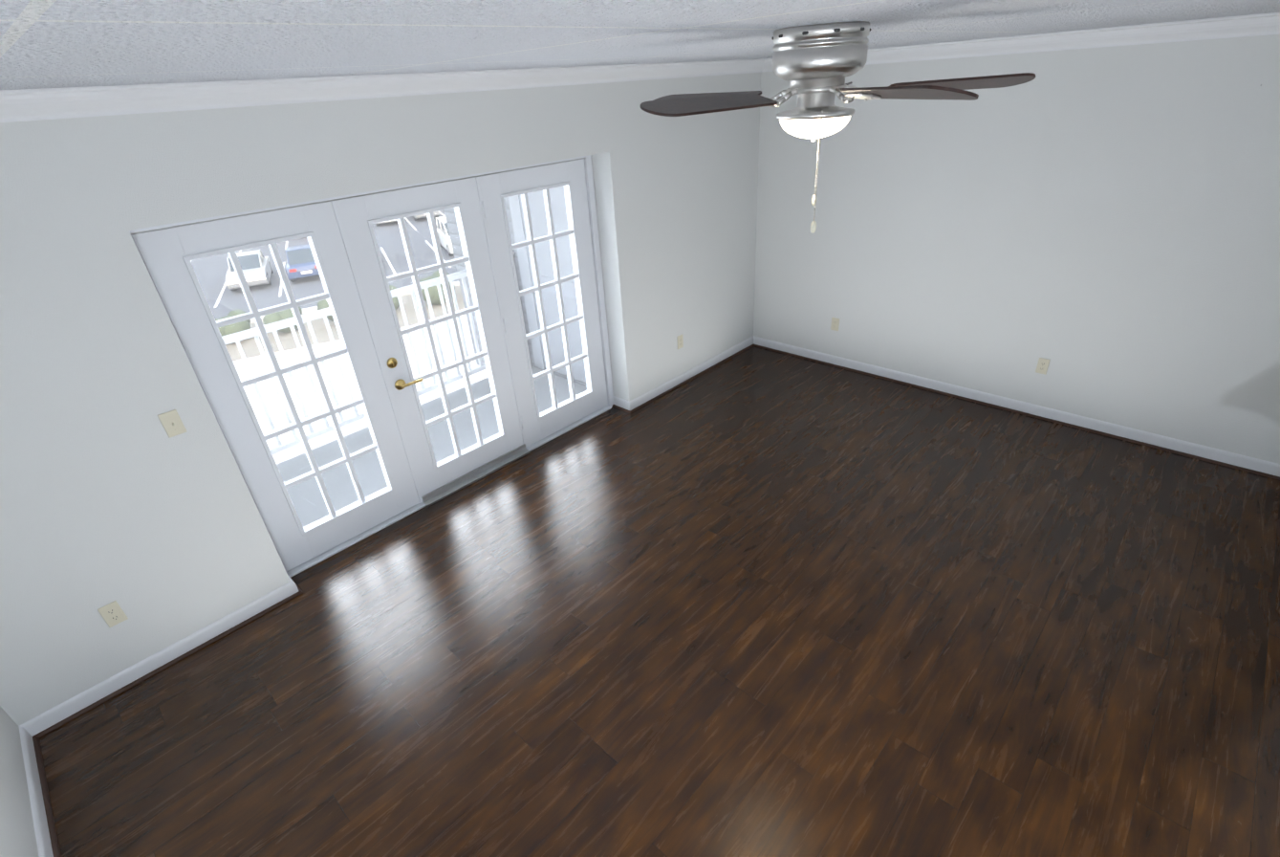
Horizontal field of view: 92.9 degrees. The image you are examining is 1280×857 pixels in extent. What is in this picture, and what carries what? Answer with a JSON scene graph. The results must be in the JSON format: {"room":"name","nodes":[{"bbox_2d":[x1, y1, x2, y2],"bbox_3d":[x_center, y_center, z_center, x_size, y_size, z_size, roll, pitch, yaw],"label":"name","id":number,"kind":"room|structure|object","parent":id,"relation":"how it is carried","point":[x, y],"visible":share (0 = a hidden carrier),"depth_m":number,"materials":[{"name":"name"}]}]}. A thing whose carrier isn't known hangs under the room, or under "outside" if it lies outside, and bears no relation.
{"room":"empty living room","nodes":[
{"label":"empty living room","id":0,"kind":"room"},
{"bbox_2d":[0,699,39,856],"bbox_3d":[-0.309,1.406,-0.189,7.600,2.440,0.300,22,39,38],"label":"wall","id":1,"kind":"structure","parent":0,"point":[17,833],"depth_m":2.23,"materials":[{"name":"paint"}]},
{"bbox_2d":[19,721,61,856],"bbox_3d":[-0.125,2.362,0.490,7.000,0.090,0.028,22,39,38],"label":"baseboard","id":2,"kind":"structure","parent":1,"relation":"attached to","point":[33,729],"depth_m":2.40,"materials":[{"name":"white paint"}]},
{"bbox_2d":[0,72,760,722],"bbox_3d":[-0.952,-0.847,3.870,0.300,2.440,5.520,22,39,38],"label":"wall","id":3,"kind":"structure","parent":0,"point":[99,507],"depth_m":2.72,"materials":[{"name":"paint"}]},
{"bbox_2d":[97,600,128,627],"bbox_3d":[-2.385,0.840,2.751,0.008,0.115,0.070,22,39,38],"label":"electrical outlet","id":4,"kind":"object","parent":3,"relation":"attached to","point":[113,614],"visible":1,"depth_m":2.75,"materials":[{"name":"beige plastic"}]},
{"bbox_2d":[18,576,303,734],"bbox_3d":[-2.261,1.090,3.001,0.028,0.090,1.133,22,39,38],"label":"baseboard","id":5,"kind":"structure","parent":3,"relation":"attached to","point":[71,708],"depth_m":2.94,"materials":[{"name":"white paint"}]},
{"bbox_2d":[157,409,186,437],"bbox_3d":[-2.071,-0.020,2.695,0.019,0.115,0.070,22,39,38],"label":"light switch","id":6,"kind":"object","parent":3,"relation":"attached to","point":[172,423],"visible":1,"depth_m":2.70,"materials":[{"name":"beige plastic"}]},
{"bbox_2d":[129,154,613,577],"bbox_3d":[-1.209,-0.525,3.834,0.162,1.946,2.652,22,39,38],"label":"french door","id":7,"kind":"structure","parent":3,"relation":"in","point":[338,232],"depth_m":3.59,"materials":[{"name":"white paint"}]},
{"bbox_2d":[0,58,764,122],"bbox_3d":[-0.880,-1.808,3.169,0.098,0.092,5.340,22,39,38],"label":"crown molding","id":8,"kind":"structure","parent":3,"relation":"attached to","point":[35,104],"depth_m":2.65,"materials":[{"name":"white paint"}]},
{"bbox_2d":[677,334,683,348],"bbox_3d":[0.345,-0.740,5.198,0.008,0.115,0.070,22,39,38],"label":"electrical outlet","id":9,"kind":"object","parent":3,"relation":"attached to","point":[680,342],"visible":1,"depth_m":5.20,"materials":[{"name":"beige plastic"}]},
{"bbox_2d":[622,335,756,412],"bbox_3d":[0.506,-0.511,5.482,0.028,0.090,1.753,22,39,38],"label":"baseboard","id":10,"kind":"structure","parent":3,"relation":"attached to","point":[630,406],"depth_m":5.39,"materials":[{"name":"white paint"}]},
{"bbox_2d":[444,185,586,386],"bbox_3d":[-2.278,-1.224,4.233,2.298,3.500,3.910,22,39,38],"label":"siding","id":11,"kind":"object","parent":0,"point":[515,220],"depth_m":5.38,"materials":[{"name":"grey paint"}]},
{"bbox_2d":[0,0,1279,89],"bbox_3d":[1.652,-0.850,0.946,7.700,0.120,6.360,22,39,38],"label":"ceiling","id":12,"kind":"structure","parent":0,"point":[44,44],"depth_m":1.35,"materials":[{"name":"white paint"}]},
{"bbox_2d":[640,21,1035,233],"bbox_3d":[0.500,-0.920,1.901,1.169,0.555,1.192,22,39,38],"label":"fan","id":13,"kind":"object","parent":12,"relation":"hanging from","point":[814,65],"visible":1,"depth_m":1.71,"materials":[{"name":"silver metal"}]},
{"bbox_2d":[39,346,1279,856],"bbox_3d":[1.810,1.373,2.206,7.700,0.121,6.360,22,39,38],"label":"floor","id":14,"kind":"structure","parent":0,"point":[752,600],"depth_m":2.78,"materials":[{"name":"laminate"}]},
{"bbox_2d":[753,34,1279,463],"bbox_3d":[3.698,-0.913,3.403,7.600,2.440,0.300,22,39,38],"label":"wall","id":15,"kind":"structure","parent":0,"point":[1098,229],"depth_m":4.00,"materials":[{"name":"paint"}]},
{"bbox_2d":[830,317,839,330],"bbox_3d":[1.719,-0.918,5.357,0.070,0.115,0.008,22,39,38],"label":"electrical outlet","id":16,"kind":"object","parent":15,"relation":"attached to","point":[835,323],"visible":1,"depth_m":5.35,"materials":[{"name":"beige plastic"}]},
{"bbox_2d":[752,336,1279,479],"bbox_3d":[3.658,0.173,3.881,7.000,0.090,0.028,22,39,38],"label":"baseboard","id":17,"kind":"structure","parent":15,"relation":"attached to","point":[1268,468],"depth_m":4.45,"materials":[{"name":"white paint"}]},
{"bbox_2d":[764,12,1279,72],"bbox_3d":[3.490,-1.854,2.704,7.000,0.092,0.098,22,39,38],"label":"crown molding","id":18,"kind":"structure","parent":15,"relation":"attached to","point":[1263,24],"depth_m":3.48,"materials":[{"name":"white paint"}]},
{"bbox_2d":[1035,357,1050,374],"bbox_3d":[2.886,-0.447,4.359,0.070,0.115,0.008,22,39,38],"label":"electrical outlet","id":19,"kind":"object","parent":15,"relation":"attached to","point":[1042,366],"visible":1,"depth_m":4.36,"materials":[{"name":"beige plastic"}]},
{"label":"outside","id":20,"kind":"structure","parent":0,"visible":0},
{"bbox_2d":[190,209,487,463],"bbox_3d":[-62.196,-52.262,116.287,300.005,0.460,299.999,-16,32,-21],"label":"ground","id":21,"kind":"structure","parent":20,"point":[395,269],"depth_m":23.97,"materials":[{"name":"concrete"}]},
{"bbox_2d":[225,249,273,291],"bbox_3d":[-20.679,-8.460,32.119,1.804,1.454,4.524,-16,32,-21],"label":"car","id":22,"kind":"object","parent":21,"relation":"on","point":[249,256],"depth_m":31.24,"materials":[{"name":"grey paint"}]},
{"bbox_2d":[285,243,319,281],"bbox_3d":[-18.212,-9.187,33.093,1.804,1.454,4.524,-16,32,-21],"label":"car","id":23,"kind":"object","parent":21,"relation":"on","point":[290,268],"depth_m":31.68,"materials":[{"name":"blue paint"}]},
{"bbox_2d":[215,270,455,343],"bbox_3d":[-6.525,-6.827,27.557,37.482,1.342,1.529,-16,32,-21],"label":"shrubs","id":24,"kind":"object","parent":21,"relation":"on","point":[280,314],"depth_m":24.30,"materials":[{"name":"green plant"}]},
{"bbox_2d":[375,218,397,225],"bbox_3d":[-19.309,-16.514,45.940,1.804,1.675,4.524,-16,32,-21],"label":"car","id":25,"kind":"object","parent":21,"relation":"on","point":[378,224],"depth_m":44.51,"materials":[{"name":"white paint"}]},
{"bbox_2d":[413,210,439,219],"bbox_3d":[-16.835,-17.145,46.968,1.804,1.454,4.524,-16,32,-21],"label":"car","id":26,"kind":"object","parent":21,"relation":"on","point":[424,215],"depth_m":45.47,"materials":[{"name":"grey paint"}]},
{"bbox_2d":[435,216,453,255],"bbox_3d":[-10.817,-11.462,35.960,1.804,1.675,4.524,-16,32,-21],"label":"car","id":27,"kind":"object","parent":21,"relation":"on","point":[445,240],"depth_m":35.32,"materials":[{"name":"white paint"}]},
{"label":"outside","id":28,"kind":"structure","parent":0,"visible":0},
{"bbox_2d":[276,365,586,526],"bbox_3d":[-1.767,0.252,4.754,1.318,0.200,3.180,22,39,38],"label":"balcony slab","id":29,"kind":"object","parent":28,"point":[377,475],"depth_m":4.73,"materials":[{"name":"concrete"}]},
{"bbox_2d":[222,251,514,454],"bbox_3d":[-1.809,-0.322,4.447,1.285,1.105,3.210,22,39,38],"label":"rail","id":30,"kind":"object","parent":29,"relation":"on","point":[274,328],"depth_m":4.72,"materials":[{"name":"white"}]}
]}

